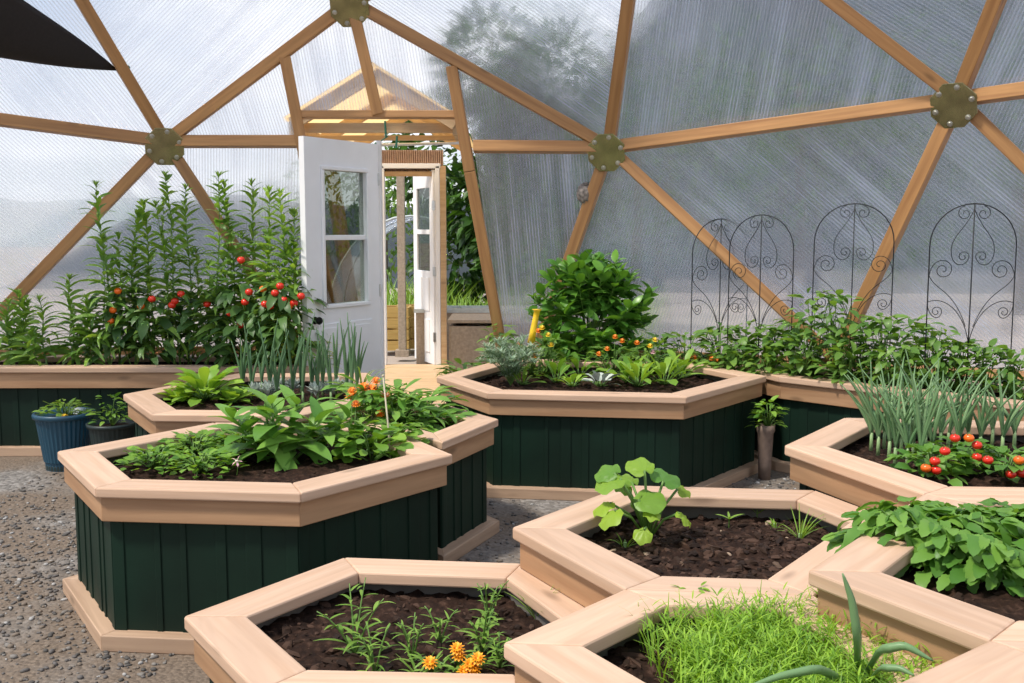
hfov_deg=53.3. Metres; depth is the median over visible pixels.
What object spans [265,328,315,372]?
shrub
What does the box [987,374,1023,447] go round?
plant
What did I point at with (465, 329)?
box
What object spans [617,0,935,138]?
panel
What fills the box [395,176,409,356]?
timber post
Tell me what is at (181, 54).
panel
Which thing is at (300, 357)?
plant
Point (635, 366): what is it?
seedling
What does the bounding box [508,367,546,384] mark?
seedling
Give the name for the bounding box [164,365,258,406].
chard
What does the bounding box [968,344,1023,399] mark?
plant
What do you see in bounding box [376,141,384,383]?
door frame
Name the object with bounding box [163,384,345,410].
soil
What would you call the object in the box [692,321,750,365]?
plant
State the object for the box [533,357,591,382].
seedling
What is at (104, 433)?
plant pot
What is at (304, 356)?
plant
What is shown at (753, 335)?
plant
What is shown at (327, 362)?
plant
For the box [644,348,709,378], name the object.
seedling
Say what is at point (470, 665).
flower
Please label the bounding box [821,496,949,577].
leaf plant
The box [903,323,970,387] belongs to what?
plant
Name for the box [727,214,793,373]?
trellis
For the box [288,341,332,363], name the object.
shrub
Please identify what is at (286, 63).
strut
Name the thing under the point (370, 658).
seedling
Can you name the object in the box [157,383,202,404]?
lettuce
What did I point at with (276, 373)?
plant
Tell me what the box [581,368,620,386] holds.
seedling
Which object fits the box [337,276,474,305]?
grass
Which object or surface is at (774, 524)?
seedling
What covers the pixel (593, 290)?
round bush
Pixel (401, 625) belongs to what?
seedling
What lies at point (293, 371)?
plant
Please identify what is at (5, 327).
plant
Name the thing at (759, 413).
basil
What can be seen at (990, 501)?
leaf plant
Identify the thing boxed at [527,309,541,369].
trowel
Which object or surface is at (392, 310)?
crate
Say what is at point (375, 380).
flower
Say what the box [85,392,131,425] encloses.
potted herb
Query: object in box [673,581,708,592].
weed
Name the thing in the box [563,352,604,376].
seedling
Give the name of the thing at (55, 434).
plant pot
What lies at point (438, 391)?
calendula
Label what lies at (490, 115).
panel
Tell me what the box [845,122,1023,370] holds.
panel
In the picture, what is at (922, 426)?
plant
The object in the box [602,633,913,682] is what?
soil
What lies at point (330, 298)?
strut
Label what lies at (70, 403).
potted herb
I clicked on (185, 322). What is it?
plant
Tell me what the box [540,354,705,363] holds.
wall
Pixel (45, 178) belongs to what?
panel
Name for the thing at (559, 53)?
panel
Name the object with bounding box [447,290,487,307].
grass
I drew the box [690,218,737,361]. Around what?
trellis
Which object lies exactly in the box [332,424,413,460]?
nasturtium
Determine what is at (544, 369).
marigold
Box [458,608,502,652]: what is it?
seedling
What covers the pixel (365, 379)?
weed
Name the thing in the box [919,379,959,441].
plant
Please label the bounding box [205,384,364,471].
plant
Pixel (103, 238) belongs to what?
plant
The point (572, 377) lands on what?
seedling
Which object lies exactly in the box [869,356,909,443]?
plant
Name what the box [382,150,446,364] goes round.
door
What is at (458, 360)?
leafy plant
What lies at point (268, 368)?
plant
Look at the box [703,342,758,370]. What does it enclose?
plant
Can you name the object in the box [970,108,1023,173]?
strut
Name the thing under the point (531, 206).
panel
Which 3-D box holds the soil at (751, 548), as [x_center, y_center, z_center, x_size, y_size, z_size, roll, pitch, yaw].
[0.599,0.677,3.136,0.810,0.108,1.078,5,8,37]
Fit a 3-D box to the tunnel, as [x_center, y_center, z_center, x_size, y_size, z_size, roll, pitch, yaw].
[-1.700,-1.402,18.657,2.840,1.772,3.039,0,6,0]
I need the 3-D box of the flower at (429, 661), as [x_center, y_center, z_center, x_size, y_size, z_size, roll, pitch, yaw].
[-0.201,0.786,2.501,0.041,0.025,0.035,0,6,0]
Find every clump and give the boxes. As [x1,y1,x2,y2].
[114,443,203,474]
[154,447,247,478]
[157,429,233,457]
[201,429,260,452]
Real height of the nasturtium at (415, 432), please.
0.153 m
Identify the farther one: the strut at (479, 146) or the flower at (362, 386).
the strut at (479, 146)
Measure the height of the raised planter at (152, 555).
0.599 m
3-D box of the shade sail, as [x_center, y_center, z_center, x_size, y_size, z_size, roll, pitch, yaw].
[-3.258,-2.096,6.149,1.089,0.942,2.024,2,7,21]
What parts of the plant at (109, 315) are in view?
stem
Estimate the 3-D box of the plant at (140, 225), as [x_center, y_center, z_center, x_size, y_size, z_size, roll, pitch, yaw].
[-2.651,-0.344,7.063,0.533,1.147,0.449,0,6,0]
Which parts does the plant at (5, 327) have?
stem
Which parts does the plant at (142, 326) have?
stem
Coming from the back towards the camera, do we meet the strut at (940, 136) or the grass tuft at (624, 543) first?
the strut at (940, 136)
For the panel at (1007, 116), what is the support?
attached to the strut at (980, 121)
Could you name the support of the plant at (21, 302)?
on the soil at (1, 363)
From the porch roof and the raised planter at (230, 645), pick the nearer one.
the raised planter at (230, 645)
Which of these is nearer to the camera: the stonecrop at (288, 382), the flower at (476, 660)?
the flower at (476, 660)
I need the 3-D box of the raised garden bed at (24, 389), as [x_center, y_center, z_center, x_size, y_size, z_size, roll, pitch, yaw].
[-2.975,0.433,7.148,3.267,0.600,0.728,0,6,0]
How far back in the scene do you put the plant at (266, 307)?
6.69 m
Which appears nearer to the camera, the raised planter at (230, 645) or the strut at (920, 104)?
the raised planter at (230, 645)
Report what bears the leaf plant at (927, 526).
on the soil at (999, 601)
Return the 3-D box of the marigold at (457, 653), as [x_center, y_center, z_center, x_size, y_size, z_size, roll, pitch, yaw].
[-0.149,0.790,2.588,0.141,0.085,0.120,0,6,0]
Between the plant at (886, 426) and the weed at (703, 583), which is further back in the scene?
the plant at (886, 426)
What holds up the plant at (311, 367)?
on the soil at (210, 404)
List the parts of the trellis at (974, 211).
rod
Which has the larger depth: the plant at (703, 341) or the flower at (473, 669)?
the plant at (703, 341)
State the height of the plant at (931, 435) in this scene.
0.430 m
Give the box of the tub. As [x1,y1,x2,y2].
[577,353,617,359]
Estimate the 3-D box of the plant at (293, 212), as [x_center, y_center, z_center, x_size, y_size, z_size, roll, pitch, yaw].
[-1.512,-0.346,6.866,0.520,1.111,0.468,0,6,0]
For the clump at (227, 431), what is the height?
0.102 m
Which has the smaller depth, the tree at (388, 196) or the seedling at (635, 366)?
the seedling at (635, 366)
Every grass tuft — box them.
[396,647,441,672]
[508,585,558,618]
[613,532,636,547]
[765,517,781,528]
[778,505,826,538]
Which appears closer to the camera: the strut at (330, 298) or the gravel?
the gravel
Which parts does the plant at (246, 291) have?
stem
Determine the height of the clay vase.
0.335 m
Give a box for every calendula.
[317,374,421,423]
[343,377,448,432]
[371,386,476,431]
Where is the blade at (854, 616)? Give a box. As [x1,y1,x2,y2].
[842,573,861,672]
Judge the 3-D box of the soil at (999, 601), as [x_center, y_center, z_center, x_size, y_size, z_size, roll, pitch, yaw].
[1.406,0.620,2.529,1.216,0.103,0.997,0,6,0]
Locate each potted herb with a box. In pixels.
[33,398,91,416]
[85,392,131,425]
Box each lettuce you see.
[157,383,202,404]
[211,386,255,405]
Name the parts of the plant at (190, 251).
stem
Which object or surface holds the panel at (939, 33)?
attached to the strut at (846, 12)
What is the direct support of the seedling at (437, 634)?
on the soil at (295, 634)
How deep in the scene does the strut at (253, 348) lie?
7.57 m
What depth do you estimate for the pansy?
4.04 m
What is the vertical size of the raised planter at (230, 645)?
0.466 m
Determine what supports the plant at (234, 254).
on the soil at (1, 363)
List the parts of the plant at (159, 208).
stem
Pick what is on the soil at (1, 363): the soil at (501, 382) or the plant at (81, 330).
the plant at (81, 330)
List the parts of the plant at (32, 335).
stem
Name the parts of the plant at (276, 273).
stem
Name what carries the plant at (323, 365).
on the soil at (210, 404)
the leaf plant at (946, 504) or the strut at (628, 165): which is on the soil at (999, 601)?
the leaf plant at (946, 504)
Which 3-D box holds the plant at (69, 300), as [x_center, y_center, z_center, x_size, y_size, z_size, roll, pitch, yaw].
[-2.977,-0.136,7.070,0.527,0.677,0.406,0,6,0]
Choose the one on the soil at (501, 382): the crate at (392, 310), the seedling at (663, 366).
the seedling at (663, 366)
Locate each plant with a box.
[0,288,45,364]
[0,294,67,365]
[0,298,53,364]
[40,273,107,364]
[50,298,118,365]
[67,180,148,364]
[80,288,159,364]
[90,208,166,364]
[106,198,175,364]
[108,289,194,364]
[133,170,201,364]
[157,183,221,364]
[165,285,244,364]
[185,170,253,361]
[194,256,286,369]
[201,179,264,364]
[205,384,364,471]
[226,178,295,362]
[231,330,249,388]
[232,185,294,351]
[232,282,329,368]
[243,322,265,399]
[252,187,314,360]
[254,207,319,362]
[256,344,267,387]
[258,319,280,394]
[270,330,288,397]
[277,328,286,395]
[284,323,308,391]
[299,334,309,394]
[301,313,314,401]
[308,337,316,396]
[311,327,323,398]
[316,319,330,394]
[318,331,331,399]
[332,321,349,394]
[340,320,352,391]
[347,312,356,386]
[350,322,367,388]
[435,358,480,377]
[473,323,518,364]
[593,457,690,545]
[630,332,691,370]
[660,332,713,364]
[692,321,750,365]
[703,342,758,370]
[717,319,777,369]
[737,344,795,374]
[741,328,795,373]
[761,312,821,372]
[770,333,828,376]
[776,287,851,376]
[796,289,872,381]
[806,339,880,384]
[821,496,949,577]
[823,316,894,379]
[840,360,897,450]
[846,313,928,384]
[847,355,942,457]
[847,374,894,455]
[856,333,931,394]
[858,501,1019,587]
[862,363,932,465]
[865,359,938,463]
[867,314,948,387]
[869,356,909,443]
[874,382,908,448]
[878,376,931,453]
[880,352,953,454]
[884,441,980,485]
[888,376,923,460]
[900,349,963,456]
[900,505,1023,596]
[902,374,940,413]
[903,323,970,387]
[910,500,1002,551]
[919,356,1008,444]
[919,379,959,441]
[920,369,965,445]
[920,385,936,415]
[922,433,1010,476]
[924,339,996,393]
[931,358,966,438]
[939,371,979,447]
[946,357,995,447]
[954,338,1023,395]
[958,498,1023,585]
[960,441,1023,482]
[966,373,1023,438]
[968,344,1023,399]
[968,377,1008,445]
[986,369,1023,445]
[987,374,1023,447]
[1015,508,1023,522]
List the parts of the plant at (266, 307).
stem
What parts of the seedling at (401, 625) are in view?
stem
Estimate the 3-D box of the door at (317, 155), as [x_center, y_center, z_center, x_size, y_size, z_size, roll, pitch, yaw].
[-1.183,-0.366,7.135,0.156,2.050,0.778,4,7,31]
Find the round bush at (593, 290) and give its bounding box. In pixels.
[523,249,658,361]
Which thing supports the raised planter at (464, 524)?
on the floor at (15, 471)
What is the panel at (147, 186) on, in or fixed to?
attached to the strut at (253, 348)
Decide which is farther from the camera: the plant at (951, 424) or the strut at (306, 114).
the strut at (306, 114)
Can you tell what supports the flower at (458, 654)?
on the marigold at (457, 653)
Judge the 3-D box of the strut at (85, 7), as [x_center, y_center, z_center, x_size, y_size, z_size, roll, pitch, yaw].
[-2.783,-2.158,6.721,0.122,1.599,1.197,4,7,33]
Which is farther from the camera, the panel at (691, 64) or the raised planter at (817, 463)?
the panel at (691, 64)
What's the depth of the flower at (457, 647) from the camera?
2.54 m
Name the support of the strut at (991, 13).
attached to the strut at (1011, 91)
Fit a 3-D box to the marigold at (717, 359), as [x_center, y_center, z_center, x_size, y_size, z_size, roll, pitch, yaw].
[1.325,0.156,6.863,0.146,0.121,0.198,0,6,0]
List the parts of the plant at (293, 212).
stem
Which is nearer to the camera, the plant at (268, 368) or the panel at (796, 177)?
the plant at (268, 368)
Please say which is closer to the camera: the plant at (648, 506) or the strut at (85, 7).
the plant at (648, 506)
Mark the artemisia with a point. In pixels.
(509, 367)
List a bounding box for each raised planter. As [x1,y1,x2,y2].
[57,422,451,654]
[123,373,389,436]
[184,558,584,682]
[342,403,498,560]
[437,359,765,500]
[504,590,935,682]
[513,486,865,606]
[785,418,1023,509]
[808,494,1023,665]
[902,641,1023,682]
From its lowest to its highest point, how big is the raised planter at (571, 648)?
0.596 m
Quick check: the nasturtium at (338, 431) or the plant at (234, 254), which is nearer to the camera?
the nasturtium at (338, 431)
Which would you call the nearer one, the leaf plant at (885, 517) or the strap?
the leaf plant at (885, 517)
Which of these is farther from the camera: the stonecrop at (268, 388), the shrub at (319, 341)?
the shrub at (319, 341)
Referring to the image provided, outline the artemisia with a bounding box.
[477,333,545,385]
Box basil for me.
[746,395,789,427]
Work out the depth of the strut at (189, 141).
7.21 m
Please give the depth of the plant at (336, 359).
6.01 m
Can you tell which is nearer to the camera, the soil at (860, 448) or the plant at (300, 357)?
the soil at (860, 448)
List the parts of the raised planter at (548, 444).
board, board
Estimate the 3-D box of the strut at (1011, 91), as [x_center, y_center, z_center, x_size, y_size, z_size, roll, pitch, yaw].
[3.256,-1.398,5.341,0.104,0.156,1.802,-5,8,-40]
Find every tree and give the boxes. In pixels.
[324,133,428,298]
[387,120,487,305]
[437,133,479,196]
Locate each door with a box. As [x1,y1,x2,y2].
[298,136,380,383]
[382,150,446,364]
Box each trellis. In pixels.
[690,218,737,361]
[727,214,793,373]
[810,203,894,376]
[923,203,1016,388]
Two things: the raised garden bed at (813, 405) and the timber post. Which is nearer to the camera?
the raised garden bed at (813, 405)
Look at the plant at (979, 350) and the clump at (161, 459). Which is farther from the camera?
the plant at (979, 350)
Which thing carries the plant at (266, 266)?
on the soil at (1, 363)
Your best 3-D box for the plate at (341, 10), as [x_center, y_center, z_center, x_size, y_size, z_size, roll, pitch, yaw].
[-1.105,-2.274,6.970,0.262,0.239,0.200,0,6,0]
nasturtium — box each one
[309,387,393,462]
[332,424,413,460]
[363,419,429,455]
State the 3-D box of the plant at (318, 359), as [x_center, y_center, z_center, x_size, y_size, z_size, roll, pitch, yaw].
[-1.112,0.129,5.872,0.089,0.438,0.047,5,8,41]
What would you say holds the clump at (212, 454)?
on the soil at (262, 471)
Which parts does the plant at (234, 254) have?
stem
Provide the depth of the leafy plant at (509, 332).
7.36 m
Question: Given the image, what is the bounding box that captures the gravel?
[0,473,799,682]
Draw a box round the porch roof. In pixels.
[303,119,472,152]
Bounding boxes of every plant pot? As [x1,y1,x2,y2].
[31,407,94,471]
[85,418,134,444]
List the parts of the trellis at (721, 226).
rod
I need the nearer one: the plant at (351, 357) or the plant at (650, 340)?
the plant at (351, 357)
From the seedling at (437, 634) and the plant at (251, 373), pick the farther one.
the plant at (251, 373)
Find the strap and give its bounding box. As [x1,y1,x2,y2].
[384,121,386,136]
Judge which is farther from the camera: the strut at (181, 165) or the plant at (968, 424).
the strut at (181, 165)
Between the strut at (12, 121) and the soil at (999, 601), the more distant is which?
the strut at (12, 121)
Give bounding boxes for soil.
[0,362,278,364]
[112,439,389,483]
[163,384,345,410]
[260,588,541,675]
[411,418,452,431]
[477,370,716,392]
[584,514,830,579]
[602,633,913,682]
[795,374,1023,399]
[839,437,1023,486]
[893,565,1023,621]
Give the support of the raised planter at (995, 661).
on the floor at (15, 471)
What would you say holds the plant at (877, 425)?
on the soil at (860, 448)
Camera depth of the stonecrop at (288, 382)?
6.04 m
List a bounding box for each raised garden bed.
[0,355,308,455]
[709,360,1023,472]
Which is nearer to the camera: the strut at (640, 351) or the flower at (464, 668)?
the flower at (464, 668)
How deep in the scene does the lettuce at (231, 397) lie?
5.73 m
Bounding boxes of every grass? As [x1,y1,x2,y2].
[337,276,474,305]
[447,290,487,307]
[619,579,941,682]
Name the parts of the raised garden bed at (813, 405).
board, board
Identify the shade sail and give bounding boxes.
[0,0,129,70]
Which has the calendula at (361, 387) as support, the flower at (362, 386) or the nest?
the flower at (362, 386)
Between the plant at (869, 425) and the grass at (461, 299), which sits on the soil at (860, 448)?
the plant at (869, 425)
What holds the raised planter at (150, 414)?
on the floor at (15, 471)
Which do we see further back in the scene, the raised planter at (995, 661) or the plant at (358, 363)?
the plant at (358, 363)
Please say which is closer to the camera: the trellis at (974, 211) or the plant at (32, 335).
the trellis at (974, 211)
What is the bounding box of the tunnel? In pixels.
[332,215,428,302]
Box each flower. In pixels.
[348,387,355,393]
[351,400,359,406]
[357,382,370,391]
[366,384,377,389]
[371,377,380,383]
[375,410,384,416]
[422,655,437,669]
[450,642,464,655]
[452,649,466,661]
[457,665,467,672]
[462,657,476,671]
[467,665,481,673]
[470,651,485,665]
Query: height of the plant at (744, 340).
0.360 m
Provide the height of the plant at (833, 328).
0.594 m
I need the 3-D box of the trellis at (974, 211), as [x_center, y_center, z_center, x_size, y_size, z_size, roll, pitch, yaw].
[2.619,-0.205,5.832,0.477,1.164,0.007,1,6,7]
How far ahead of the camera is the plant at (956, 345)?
5.88 m
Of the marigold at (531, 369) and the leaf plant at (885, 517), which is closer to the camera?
the leaf plant at (885, 517)
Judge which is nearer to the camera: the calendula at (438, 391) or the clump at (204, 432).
the clump at (204, 432)
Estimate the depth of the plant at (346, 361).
5.85 m
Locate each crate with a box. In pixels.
[387,305,411,350]
[397,304,414,348]
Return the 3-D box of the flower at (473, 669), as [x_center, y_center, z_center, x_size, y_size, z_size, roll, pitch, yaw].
[-0.094,0.805,2.515,0.041,0.025,0.035,0,6,0]
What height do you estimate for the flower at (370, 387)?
0.046 m
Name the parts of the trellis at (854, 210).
rod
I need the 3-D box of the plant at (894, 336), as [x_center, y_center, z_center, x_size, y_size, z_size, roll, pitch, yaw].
[2.355,0.067,6.091,0.489,0.458,0.486,0,6,0]
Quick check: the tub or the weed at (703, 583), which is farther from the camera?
the tub
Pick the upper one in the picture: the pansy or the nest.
the nest
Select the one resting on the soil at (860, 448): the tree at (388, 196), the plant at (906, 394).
the plant at (906, 394)
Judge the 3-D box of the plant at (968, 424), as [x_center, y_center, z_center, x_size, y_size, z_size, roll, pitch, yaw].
[1.783,0.274,4.068,0.075,0.320,0.150,-2,7,-19]
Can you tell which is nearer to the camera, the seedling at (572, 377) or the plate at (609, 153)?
the seedling at (572, 377)
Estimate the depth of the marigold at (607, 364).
6.78 m
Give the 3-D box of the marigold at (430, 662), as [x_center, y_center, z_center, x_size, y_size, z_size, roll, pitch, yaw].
[-0.202,0.803,2.546,0.144,0.068,0.117,6,8,43]
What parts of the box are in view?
panel, lid, panel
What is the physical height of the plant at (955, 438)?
0.161 m
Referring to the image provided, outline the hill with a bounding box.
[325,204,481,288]
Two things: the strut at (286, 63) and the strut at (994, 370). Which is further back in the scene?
the strut at (286, 63)
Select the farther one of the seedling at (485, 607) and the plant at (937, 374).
the plant at (937, 374)
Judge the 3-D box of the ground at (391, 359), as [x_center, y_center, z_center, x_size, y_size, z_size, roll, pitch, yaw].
[0.000,-5.958,69.764,300.000,0.060,260.000,0,6,0]
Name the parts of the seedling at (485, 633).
stem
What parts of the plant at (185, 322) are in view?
stem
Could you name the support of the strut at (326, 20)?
attached to the strut at (181, 165)
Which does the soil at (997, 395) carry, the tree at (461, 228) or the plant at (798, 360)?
the plant at (798, 360)
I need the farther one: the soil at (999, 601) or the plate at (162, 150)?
the plate at (162, 150)
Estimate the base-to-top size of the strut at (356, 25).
0.718 m
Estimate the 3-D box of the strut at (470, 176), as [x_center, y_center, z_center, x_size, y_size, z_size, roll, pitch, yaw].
[-0.184,-0.559,7.461,0.121,1.373,0.465,6,8,42]
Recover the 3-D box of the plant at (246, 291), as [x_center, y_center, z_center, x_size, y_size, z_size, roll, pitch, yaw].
[-1.837,-0.189,6.941,0.625,0.786,0.646,2,6,14]
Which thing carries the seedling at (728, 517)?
on the soil at (751, 548)
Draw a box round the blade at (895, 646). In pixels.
[864,642,933,673]
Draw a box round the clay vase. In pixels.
[756,423,774,479]
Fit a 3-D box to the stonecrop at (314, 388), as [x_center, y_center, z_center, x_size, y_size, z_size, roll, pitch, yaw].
[-1.094,0.263,5.894,0.218,0.088,0.166,-4,8,-35]
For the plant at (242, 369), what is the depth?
6.01 m
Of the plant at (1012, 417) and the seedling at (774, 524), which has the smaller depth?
the seedling at (774, 524)
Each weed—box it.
[321,365,391,390]
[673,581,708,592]
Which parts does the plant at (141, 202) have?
stem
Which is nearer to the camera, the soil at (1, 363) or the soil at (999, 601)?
the soil at (999, 601)
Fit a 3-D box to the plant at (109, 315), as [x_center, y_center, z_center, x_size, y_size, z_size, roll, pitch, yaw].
[-2.744,-0.103,7.145,0.533,0.568,0.575,0,6,0]
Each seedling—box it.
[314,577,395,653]
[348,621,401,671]
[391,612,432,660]
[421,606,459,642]
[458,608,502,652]
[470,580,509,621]
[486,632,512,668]
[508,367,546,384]
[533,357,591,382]
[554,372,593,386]
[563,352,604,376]
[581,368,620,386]
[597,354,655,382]
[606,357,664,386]
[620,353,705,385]
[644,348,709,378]
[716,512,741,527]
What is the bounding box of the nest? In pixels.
[577,182,588,203]
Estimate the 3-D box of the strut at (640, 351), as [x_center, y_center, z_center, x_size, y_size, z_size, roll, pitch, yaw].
[1.198,0.104,7.309,2.161,0.071,0.064,3,7,23]
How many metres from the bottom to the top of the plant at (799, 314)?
0.426 m
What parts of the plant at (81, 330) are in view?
stem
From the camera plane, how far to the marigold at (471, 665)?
2.51 m
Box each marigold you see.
[405,650,459,672]
[435,641,471,672]
[451,650,500,673]
[511,342,558,378]
[526,325,576,375]
[582,334,635,373]
[615,337,671,375]
[701,356,718,365]
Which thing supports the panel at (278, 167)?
attached to the strut at (253, 348)
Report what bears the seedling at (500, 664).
on the soil at (295, 634)
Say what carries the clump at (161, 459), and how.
on the soil at (262, 471)
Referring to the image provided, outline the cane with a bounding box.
[382,375,391,458]
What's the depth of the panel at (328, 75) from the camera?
7.16 m
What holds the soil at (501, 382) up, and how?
in the raised planter at (548, 444)
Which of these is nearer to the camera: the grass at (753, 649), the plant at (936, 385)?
the grass at (753, 649)
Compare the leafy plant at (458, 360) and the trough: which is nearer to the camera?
the leafy plant at (458, 360)
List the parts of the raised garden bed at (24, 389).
board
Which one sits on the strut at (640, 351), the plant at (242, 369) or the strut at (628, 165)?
the strut at (628, 165)
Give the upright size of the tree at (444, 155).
5.181 m
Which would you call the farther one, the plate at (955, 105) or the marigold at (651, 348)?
the marigold at (651, 348)
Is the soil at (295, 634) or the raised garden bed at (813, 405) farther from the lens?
the raised garden bed at (813, 405)
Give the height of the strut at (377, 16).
1.007 m
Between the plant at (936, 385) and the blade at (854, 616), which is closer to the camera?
the blade at (854, 616)
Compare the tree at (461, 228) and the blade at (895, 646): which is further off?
the tree at (461, 228)
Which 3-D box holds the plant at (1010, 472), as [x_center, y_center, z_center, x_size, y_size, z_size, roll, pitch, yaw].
[1.716,0.420,3.545,0.323,0.125,0.318,4,7,31]
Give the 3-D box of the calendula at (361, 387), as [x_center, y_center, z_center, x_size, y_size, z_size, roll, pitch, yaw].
[-0.707,0.302,5.074,0.563,0.299,0.558,0,6,0]
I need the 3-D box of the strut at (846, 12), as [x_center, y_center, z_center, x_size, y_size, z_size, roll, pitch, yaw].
[1.740,-2.175,6.110,1.843,1.495,0.114,1,6,9]
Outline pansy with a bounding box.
[232,457,241,473]
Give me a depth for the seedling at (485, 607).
2.89 m
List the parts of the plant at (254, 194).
stem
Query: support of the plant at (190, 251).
on the soil at (1, 363)
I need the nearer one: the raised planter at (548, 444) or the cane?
the cane
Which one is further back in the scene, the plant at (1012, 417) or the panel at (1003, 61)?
the panel at (1003, 61)
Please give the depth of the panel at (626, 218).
7.25 m
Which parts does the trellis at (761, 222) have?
rod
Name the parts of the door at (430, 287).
corrugated panel, trim post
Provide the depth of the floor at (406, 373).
10.15 m
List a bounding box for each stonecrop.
[248,380,279,395]
[262,377,301,388]
[306,379,339,395]
[322,377,357,393]
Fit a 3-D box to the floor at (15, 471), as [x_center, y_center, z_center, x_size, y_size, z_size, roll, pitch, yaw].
[-1.100,1.344,1.755,12.700,0.050,12.700,0,6,0]
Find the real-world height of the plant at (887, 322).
0.457 m
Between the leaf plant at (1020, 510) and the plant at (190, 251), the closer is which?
the leaf plant at (1020, 510)
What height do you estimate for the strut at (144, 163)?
1.532 m
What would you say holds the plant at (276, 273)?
on the soil at (1, 363)
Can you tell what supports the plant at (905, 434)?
on the soil at (860, 448)
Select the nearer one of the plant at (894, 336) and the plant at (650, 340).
the plant at (894, 336)
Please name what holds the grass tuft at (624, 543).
on the soil at (751, 548)
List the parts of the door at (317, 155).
knob, raised panel, meeting rail, raised panel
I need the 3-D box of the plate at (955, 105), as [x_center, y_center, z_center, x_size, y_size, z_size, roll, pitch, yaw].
[2.626,-1.392,6.037,0.262,0.251,0.182,5,8,39]
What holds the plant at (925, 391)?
on the soil at (860, 448)
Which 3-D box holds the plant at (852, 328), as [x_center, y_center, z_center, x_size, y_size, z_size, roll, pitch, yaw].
[2.139,0.055,6.311,0.490,0.434,0.415,0,6,0]
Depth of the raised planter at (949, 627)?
2.24 m
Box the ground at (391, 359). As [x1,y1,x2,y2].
[357,288,485,363]
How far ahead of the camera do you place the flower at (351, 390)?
4.41 m
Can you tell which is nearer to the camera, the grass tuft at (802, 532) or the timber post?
the grass tuft at (802, 532)
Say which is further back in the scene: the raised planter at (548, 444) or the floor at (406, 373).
the floor at (406, 373)
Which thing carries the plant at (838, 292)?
on the soil at (997, 395)
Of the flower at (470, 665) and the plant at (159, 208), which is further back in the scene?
the plant at (159, 208)
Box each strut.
[0,113,151,144]
[0,154,154,320]
[0,345,276,354]
[74,0,164,129]
[172,9,336,136]
[172,156,298,336]
[175,135,296,147]
[279,56,305,150]
[297,151,334,303]
[301,110,454,118]
[349,18,382,114]
[367,4,596,142]
[446,65,474,171]
[464,170,505,350]
[473,140,595,153]
[533,168,607,349]
[539,350,826,365]
[604,0,635,136]
[619,95,932,151]
[619,155,832,362]
[819,0,947,92]
[826,122,953,361]
[845,359,1023,380]
[955,0,1006,88]
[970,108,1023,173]
[971,81,1023,104]
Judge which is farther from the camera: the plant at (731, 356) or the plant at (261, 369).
the plant at (731, 356)
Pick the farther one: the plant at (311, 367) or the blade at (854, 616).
the plant at (311, 367)
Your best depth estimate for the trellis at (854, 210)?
6.32 m
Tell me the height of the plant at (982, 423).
0.306 m
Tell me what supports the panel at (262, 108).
attached to the strut at (189, 141)
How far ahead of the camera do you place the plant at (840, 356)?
6.17 m
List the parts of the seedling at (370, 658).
stem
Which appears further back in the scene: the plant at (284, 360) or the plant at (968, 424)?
the plant at (284, 360)
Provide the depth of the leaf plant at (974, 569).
2.46 m
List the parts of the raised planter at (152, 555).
board, board, board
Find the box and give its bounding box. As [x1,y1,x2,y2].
[447,313,539,371]
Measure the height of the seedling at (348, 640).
0.190 m
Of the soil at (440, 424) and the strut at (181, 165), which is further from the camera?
the strut at (181, 165)
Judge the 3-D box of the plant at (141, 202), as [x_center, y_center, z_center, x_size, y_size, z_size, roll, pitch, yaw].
[-2.587,-0.403,7.092,0.513,1.178,0.446,-2,7,-20]
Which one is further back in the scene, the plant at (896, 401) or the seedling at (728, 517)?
the plant at (896, 401)
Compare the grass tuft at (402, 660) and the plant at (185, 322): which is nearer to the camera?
the grass tuft at (402, 660)
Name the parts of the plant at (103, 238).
stem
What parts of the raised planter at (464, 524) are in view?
board, board, board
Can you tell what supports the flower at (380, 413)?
on the calendula at (401, 402)
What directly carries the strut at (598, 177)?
on the strut at (640, 351)
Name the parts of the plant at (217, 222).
stem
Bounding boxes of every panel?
[0,0,151,132]
[0,127,144,301]
[0,163,260,348]
[89,0,329,127]
[183,148,302,336]
[186,65,293,134]
[291,18,452,109]
[368,0,620,133]
[458,70,583,140]
[475,153,594,349]
[568,166,823,357]
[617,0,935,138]
[625,111,936,346]
[843,0,985,82]
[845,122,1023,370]
[972,0,1023,88]
[977,99,1023,152]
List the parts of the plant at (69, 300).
stem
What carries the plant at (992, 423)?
on the soil at (860, 448)
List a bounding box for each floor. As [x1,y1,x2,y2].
[0,456,799,682]
[385,364,448,403]
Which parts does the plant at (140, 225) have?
stem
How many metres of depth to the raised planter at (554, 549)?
3.02 m
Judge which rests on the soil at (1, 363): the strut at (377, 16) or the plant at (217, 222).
the plant at (217, 222)
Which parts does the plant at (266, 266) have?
stem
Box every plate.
[145,128,183,164]
[330,0,368,26]
[588,134,624,170]
[930,82,977,127]
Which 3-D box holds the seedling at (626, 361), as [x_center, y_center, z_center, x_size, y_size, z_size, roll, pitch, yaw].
[0.727,0.172,6.567,0.358,0.182,0.420,-5,8,-36]
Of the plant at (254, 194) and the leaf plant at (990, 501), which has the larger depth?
the plant at (254, 194)
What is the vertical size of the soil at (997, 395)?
0.102 m
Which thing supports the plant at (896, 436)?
on the soil at (860, 448)
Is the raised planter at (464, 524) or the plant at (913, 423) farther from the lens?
the raised planter at (464, 524)
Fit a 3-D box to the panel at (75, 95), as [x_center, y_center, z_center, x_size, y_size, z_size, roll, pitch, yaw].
[-3.585,-2.136,6.351,2.789,1.620,0.555,-3,7,-28]
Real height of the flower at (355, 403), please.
0.029 m
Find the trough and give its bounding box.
[414,306,489,363]
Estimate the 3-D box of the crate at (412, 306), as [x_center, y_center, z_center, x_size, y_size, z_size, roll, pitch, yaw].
[-1.266,-0.198,13.155,0.430,0.540,0.430,-1,6,-6]

